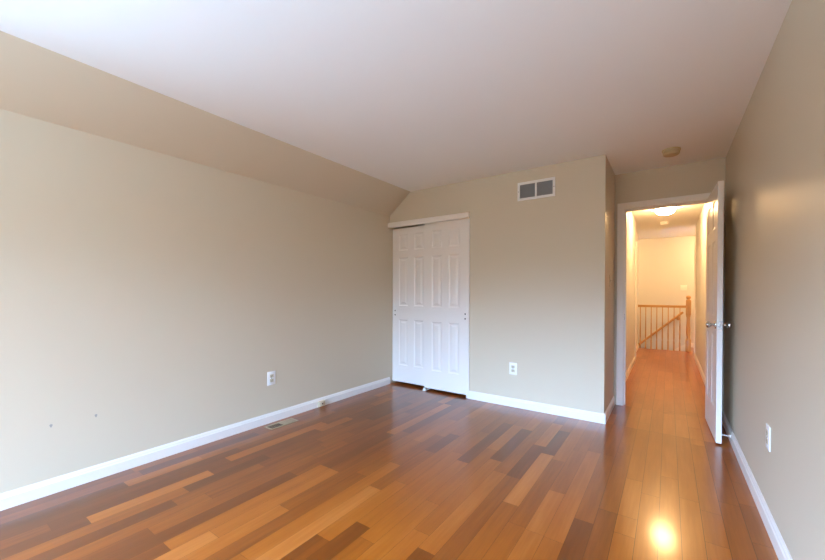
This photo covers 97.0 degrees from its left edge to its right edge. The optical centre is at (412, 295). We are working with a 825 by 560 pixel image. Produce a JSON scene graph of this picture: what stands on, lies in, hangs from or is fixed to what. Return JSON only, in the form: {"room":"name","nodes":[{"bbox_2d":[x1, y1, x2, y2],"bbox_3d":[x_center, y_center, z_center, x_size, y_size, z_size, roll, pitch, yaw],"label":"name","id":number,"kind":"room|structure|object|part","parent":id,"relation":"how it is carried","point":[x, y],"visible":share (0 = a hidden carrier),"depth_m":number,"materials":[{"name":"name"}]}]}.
{"room":"empty bedroom","nodes":[
{"label":"empty bedroom","id":0,"kind":"room"},
{"bbox_2d":[0,31,409,215],"bbox_3d":[-2.017,-1.141,2.092,0.451,0.265,7.801,0,1,35],"label":"wall","id":1,"kind":"structure","parent":0,"point":[37,82],"depth_m":2.44,"materials":[{"name":"beige paint"}]},
{"bbox_2d":[0,109,417,493],"bbox_3d":[-2.155,0.138,2.197,0.120,2.295,7.801,0,1,35],"label":"wall","id":2,"kind":"structure","parent":0,"point":[154,295],"depth_m":2.58,"materials":[{"name":"beige paint"}]},
{"bbox_2d":[0,377,389,510],"bbox_3d":[-2.277,1.123,1.916,0.015,0.088,6.911,0,1,35],"label":"baseboard","id":3,"kind":"structure","parent":2,"relation":"attached to","point":[22,495],"depth_m":2.57,"materials":[{"name":"white paint"}]},
{"bbox_2d":[267,371,275,385],"bbox_3d":[-1.286,0.756,3.331,0.008,0.124,0.083,0,1,35],"label":"wall outlet","id":4,"kind":"object","parent":2,"relation":"attached to","point":[271,376],"visible":1,"depth_m":3.33,"materials":[{"name":"white plastic"}]},
{"bbox_2d":[318,400,324,406],"bbox_3d":[-0.939,1.121,3.780,0.038,0.056,0.080,0,1,35],"label":"cable jack","id":5,"kind":"object","parent":2,"relation":"attached to","point":[321,403],"visible":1,"depth_m":3.77,"materials":[{"name":"beige plastic"}]},
{"bbox_2d":[0,347,778,559],"bbox_3d":[1.272,1.225,3.208,4.585,0.120,13.380,0,1,35],"label":"floor","id":6,"kind":"structure","parent":0,"point":[397,470],"depth_m":2.17,"materials":[{"name":"brown wood"}]},
{"bbox_2d":[264,418,298,429],"bbox_3d":[-1.177,1.156,3.285,0.110,0.005,0.284,0,1,35],"label":"floor vent","id":7,"kind":"object","parent":6,"relation":"in","point":[291,420],"visible":1,"depth_m":3.27,"materials":[{"name":"beige metal"}]},
{"bbox_2d":[638,295,690,351],"bbox_3d":[5.258,0.568,7.639,0.916,1.142,0.092,0,1,35],"label":"stair railing","id":8,"kind":"object","parent":6,"relation":"on","point":[687,306],"visible":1,"depth_m":7.53,"materials":[{"name":"brown wood"}]},
{"bbox_3d":[5.227,0.229,7.658,0.840,0.050,0.060,0,1,35],"label":"handrail","id":9,"kind":"part","parent":8,"relation":"part of","materials":[{"name":"brown wood"}]},
{"bbox_3d":[5.595,0.571,7.402,0.092,1.142,0.092,0,1,35],"label":"newel post","id":10,"kind":"part","parent":8,"relation":"part of","materials":[{"name":"brown wood"}]},
{"bbox_2d":[0,0,791,238],"bbox_3d":[1.244,-1.336,3.284,4.950,0.120,13.500,0,1,35],"label":"ceiling","id":11,"kind":"structure","parent":0,"point":[409,95],"depth_m":2.03,"materials":[{"name":"white paint"}]},
{"bbox_2d":[660,221,668,224],"bbox_3d":[4.437,-1.265,6.432,0.130,0.056,0.130,0,1,35],"label":"smoke detector","id":12,"kind":"object","parent":11,"relation":"attached to","point":[663,222],"visible":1,"depth_m":6.39,"materials":[{"name":"white plastic"}]},
{"bbox_2d":[654,207,676,215],"bbox_3d":[3.692,-1.222,5.330,0.270,0.128,0.270,0,1,35],"label":"ceiling light","id":13,"kind":"object","parent":11,"relation":"attached to","point":[661,211],"visible":0.86,"depth_m":5.26,"materials":[{"name":"white glass"}]},
{"bbox_2d":[662,147,680,156],"bbox_3d":[2.261,-1.245,3.188,0.136,0.056,0.136,0,1,35],"label":"smoke detector","id":14,"kind":"object","parent":11,"relation":"attached to","point":[672,151],"visible":1,"depth_m":3.15,"materials":[{"name":"beige plastic"}]},
{"bbox_2d":[390,154,606,413],"bbox_3d":[0.758,-0.003,4.074,2.492,2.560,0.120,0,1,35],"label":"wall","id":15,"kind":"structure","parent":0,"point":[538,267],"depth_m":3.65,"materials":[{"name":"beige paint"}]},
{"bbox_2d":[392,226,424,385],"bbox_3d":[-0.012,0.128,4.625,0.587,1.977,0.036,0,1,35],"label":"door","id":16,"kind":"structure","parent":15,"relation":"in","point":[408,243],"depth_m":4.63,"materials":[{"name":"white paint"}]},
{"bbox_3d":[-0.107,-0.679,4.688,0.092,0.158,0.028,0,1,35],"label":"raised panel","id":17,"kind":"part","parent":16,"relation":"part of","materials":[{"name":"white paint"}]},
{"bbox_3d":[-0.108,-0.174,4.692,0.092,0.568,0.028,0,1,35],"label":"raised panel","id":18,"kind":"part","parent":16,"relation":"part of","materials":[{"name":"white paint"}]},
{"bbox_3d":[-0.110,0.606,4.699,0.092,0.538,0.028,0,1,35],"label":"raised panel","id":19,"kind":"part","parent":16,"relation":"part of","materials":[{"name":"white paint"}]},
{"bbox_3d":[0.088,-0.677,4.552,0.092,0.158,0.028,0,1,35],"label":"raised panel","id":20,"kind":"part","parent":16,"relation":"part of","materials":[{"name":"white paint"}]},
{"bbox_3d":[0.086,-0.172,4.556,0.092,0.568,0.028,0,1,35],"label":"raised panel","id":21,"kind":"part","parent":16,"relation":"part of","materials":[{"name":"white paint"}]},
{"bbox_3d":[0.085,0.608,4.562,0.092,0.538,0.028,0,1,35],"label":"raised panel","id":22,"kind":"part","parent":16,"relation":"part of","materials":[{"name":"white paint"}]},
{"bbox_2d":[388,212,469,227],"bbox_3d":[0.162,-0.896,4.386,1.145,0.062,0.045,0,1,35],"label":"trim","id":23,"kind":"structure","parent":15,"relation":"attached to","point":[458,216],"depth_m":4.33,"materials":[{"name":"white paint"}]},
{"bbox_2d":[424,219,466,394],"bbox_3d":[0.391,0.121,4.291,0.574,2.006,0.036,0,1,35],"label":"door","id":24,"kind":"structure","parent":15,"relation":"in","point":[446,241],"depth_m":4.27,"materials":[{"name":"white paint"}]},
{"bbox_3d":[0.298,-0.671,4.353,0.089,0.158,0.028,0,1,35],"label":"raised panel","id":25,"kind":"part","parent":24,"relation":"part of","materials":[{"name":"white paint"}]},
{"bbox_3d":[0.297,-0.166,4.357,0.089,0.568,0.028,0,1,35],"label":"raised panel","id":26,"kind":"part","parent":24,"relation":"part of","materials":[{"name":"white paint"}]},
{"bbox_3d":[0.295,0.614,4.363,0.089,0.538,0.028,0,1,35],"label":"raised panel","id":27,"kind":"part","parent":24,"relation":"part of","materials":[{"name":"white paint"}]},
{"bbox_3d":[0.488,-0.670,4.220,0.089,0.158,0.028,0,1,35],"label":"raised panel","id":28,"kind":"part","parent":24,"relation":"part of","materials":[{"name":"white paint"}]},
{"bbox_3d":[0.487,-0.165,4.224,0.089,0.568,0.028,0,1,35],"label":"raised panel","id":29,"kind":"part","parent":24,"relation":"part of","materials":[{"name":"white paint"}]},
{"bbox_3d":[0.485,0.615,4.230,0.089,0.538,0.028,0,1,35],"label":"raised panel","id":30,"kind":"part","parent":24,"relation":"part of","materials":[{"name":"white paint"}]},
{"bbox_2d":[466,218,469,398],"bbox_3d":[0.656,0.141,4.138,0.035,2.030,0.134,0,1,35],"label":"trim","id":31,"kind":"structure","parent":15,"relation":"attached to","point":[468,219],"depth_m":4.08,"materials":[{"name":"white paint"}]},
{"bbox_2d":[509,362,516,374],"bbox_3d":[1.047,0.764,3.798,0.083,0.124,0.008,0,1,35],"label":"wall outlet","id":32,"kind":"object","parent":15,"relation":"attached to","point":[512,366],"visible":1,"depth_m":3.79,"materials":[{"name":"white plastic"}]},
{"bbox_2d":[517,177,554,200],"bbox_3d":[1.234,-1.061,3.653,0.372,0.188,0.012,0,1,35],"label":"air vent","id":33,"kind":"object","parent":15,"relation":"in","point":[540,188],"visible":1,"depth_m":3.65,"materials":[{"name":"white plastic"}]},
{"bbox_3d":[1.166,-1.061,3.704,0.157,0.148,0.008,0,1,35],"label":"louver panel","id":34,"kind":"part","parent":33,"relation":"part of","materials":[{"name":"grey metal"}]},
{"bbox_3d":[1.306,-1.060,3.605,0.157,0.148,0.008,0,1,35],"label":"louver panel","id":35,"kind":"part","parent":33,"relation":"part of","materials":[{"name":"grey metal"}]},
{"bbox_2d":[469,391,605,423],"bbox_3d":[1.190,1.117,3.696,1.364,0.088,0.015,0,1,35],"label":"baseboard","id":36,"kind":"structure","parent":15,"relation":"attached to","point":[512,402],"depth_m":3.63,"materials":[{"name":"white paint"}]},
{"bbox_2d":[606,159,638,408],"bbox_3d":[3.308,-0.010,5.699,0.182,2.560,5.469,0,1,35],"label":"wall","id":37,"kind":"structure","parent":0,"point":[610,174],"depth_m":3.85,"materials":[{"name":"beige paint"}]},
{"bbox_2d":[604,396,614,423],"bbox_3d":[1.946,1.119,3.599,0.015,0.088,0.724,0,1,35],"label":"baseboard","id":38,"kind":"structure","parent":37,"relation":"attached to","point":[611,405],"depth_m":3.58,"materials":[{"name":"white paint"}]},
{"bbox_2d":[626,344,638,379],"bbox_3d":[3.561,1.105,5.956,0.077,0.088,4.750,0,1,35],"label":"baseboard","id":39,"kind":"structure","parent":37,"relation":"attached to","point":[628,371],"depth_m":5.68,"materials":[{"name":"white paint"}]},
{"bbox_2d":[635,242,636,356],"bbox_3d":[3.859,0.105,6.420,0.136,2.080,0.082,0,1,35],"label":"trim","id":40,"kind":"structure","parent":37,"relation":"attached to","point":[636,242],"depth_m":6.35,"materials":[{"name":"white paint"}]},
{"bbox_2d":[638,236,695,349],"bbox_3d":[5.141,1.260,8.739,4.800,5.140,0.120,0,1,35],"label":"wall","id":41,"kind":"structure","parent":0,"point":[664,264],"depth_m":8.26,"materials":[{"name":"white paint"}]},
{"bbox_2d":[638,312,682,344],"bbox_3d":[5.353,1.059,8.458,1.497,1.427,0.094,0,1,35],"label":"wall handrail","id":42,"kind":"object","parent":41,"relation":"attached to","point":[681,313],"visible":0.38,"depth_m":8.20,"materials":[{"name":"brown wood"}]},
{"bbox_2d":[675,344,684,350],"bbox_3d":[4.935,2.134,8.804,2.800,2.210,0.018,0,1,35],"label":"trim","id":43,"kind":"structure","parent":41,"relation":"attached to","point":[682,346],"depth_m":8.06,"materials":[{"name":"white paint"}]},
{"bbox_2d":[680,285,686,289],"bbox_3d":[5.986,-0.168,8.053,0.116,0.116,0.018,0,1,35],"label":"light switch","id":44,"kind":"object","parent":41,"relation":"attached to","point":[682,287],"visible":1,"depth_m":8.06,"materials":[{"name":"white plastic"}]},
{"bbox_2d":[614,157,725,411],"bbox_3d":[2.503,0.004,3.716,1.018,2.560,0.120,0,1,35],"label":"wall","id":45,"kind":"structure","parent":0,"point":[701,177],"depth_m":3.62,"materials":[{"name":"beige paint"}]},
{"bbox_2d":[616,193,710,405],"bbox_3d":[2.546,0.100,3.672,0.847,2.128,0.144,0,1,35],"label":"door frame","id":46,"kind":"structure","parent":45,"relation":"attached to","point":[696,197],"depth_m":3.84,"materials":[{"name":"white paint"}]},
{"bbox_2d":[705,181,731,443],"bbox_3d":[2.584,0.132,3.132,0.159,2.046,0.713,0,1,33],"label":"door","id":47,"kind":"structure","parent":45,"relation":"in","point":[714,324],"depth_m":2.93,"materials":[{"name":"white paint"}]},
{"bbox_3d":[2.659,0.609,3.252,0.031,0.538,0.118,0,1,33],"label":"raised panel","id":48,"kind":"part","parent":47,"relation":"part of","materials":[{"name":"white paint"}]},
{"bbox_3d":[2.662,-0.661,3.242,0.031,0.178,0.118,0,1,33],"label":"raised panel","id":49,"kind":"part","parent":47,"relation":"part of","materials":[{"name":"white paint"}]},
{"bbox_3d":[2.661,-0.141,3.246,0.031,0.558,0.118,0,1,33],"label":"raised panel","id":50,"kind":"part","parent":47,"relation":"part of","materials":[{"name":"white paint"}]},
{"bbox_3d":[2.386,0.234,2.921,0.062,0.066,0.066,0,1,33],"label":"knob","id":51,"kind":"part","parent":47,"relation":"part of","materials":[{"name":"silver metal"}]},
{"bbox_3d":[2.506,0.610,3.019,0.031,0.538,0.118,0,1,33],"label":"raised panel","id":52,"kind":"part","parent":47,"relation":"part of","materials":[{"name":"white paint"}]},
{"bbox_3d":[2.508,-0.140,3.013,0.031,0.558,0.118,0,1,33],"label":"raised panel","id":53,"kind":"part","parent":47,"relation":"part of","materials":[{"name":"white paint"}]},
{"bbox_3d":[2.509,-0.660,3.009,0.031,0.178,0.118,0,1,33],"label":"raised panel","id":54,"kind":"part","parent":47,"relation":"part of","materials":[{"name":"white paint"}]},
{"bbox_3d":[2.468,0.234,2.868,0.062,0.066,0.066,0,1,33],"label":"knob","id":55,"kind":"part","parent":47,"relation":"part of","materials":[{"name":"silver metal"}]},
{"bbox_2d":[695,0,824,559],"bbox_3d":[1.859,0.017,1.823,0.140,2.560,11.800,0,1,35],"label":"wall","id":56,"kind":"structure","parent":0,"point":[774,294],"depth_m":1.66,"materials":[{"name":"beige paint"}]},
{"bbox_2d":[694,244,695,352],"bbox_3d":[5.214,0.107,6.642,0.136,2.080,0.082,0,1,35],"label":"trim","id":57,"kind":"structure","parent":56,"relation":"attached to","point":[695,244],"depth_m":6.65,"materials":[{"name":"white paint"}]},
{"bbox_2d":[694,353,704,384],"bbox_3d":[4.035,1.108,5.074,0.015,0.097,3.850,0,1,35],"label":"baseboard","id":58,"kind":"structure","parent":56,"relation":"attached to","point":[702,374],"depth_m":5.47,"materials":[{"name":"white paint"}]},
{"bbox_2d":[722,411,792,559],"bbox_3d":[0.689,1.139,0.269,0.015,0.095,7.620,0,1,35],"label":"baseboard","id":59,"kind":"structure","parent":56,"relation":"attached to","point":[782,552],"depth_m":1.98,"materials":[{"name":"white paint"}]},
{"bbox_2d":[766,423,770,451],"bbox_3d":[1.815,0.725,1.864,0.008,0.124,0.083,0,1,35],"label":"wall outlet","id":60,"kind":"object","parent":56,"relation":"attached to","point":[768,429],"visible":1,"depth_m":1.84,"materials":[{"name":"white plastic"}]}
]}

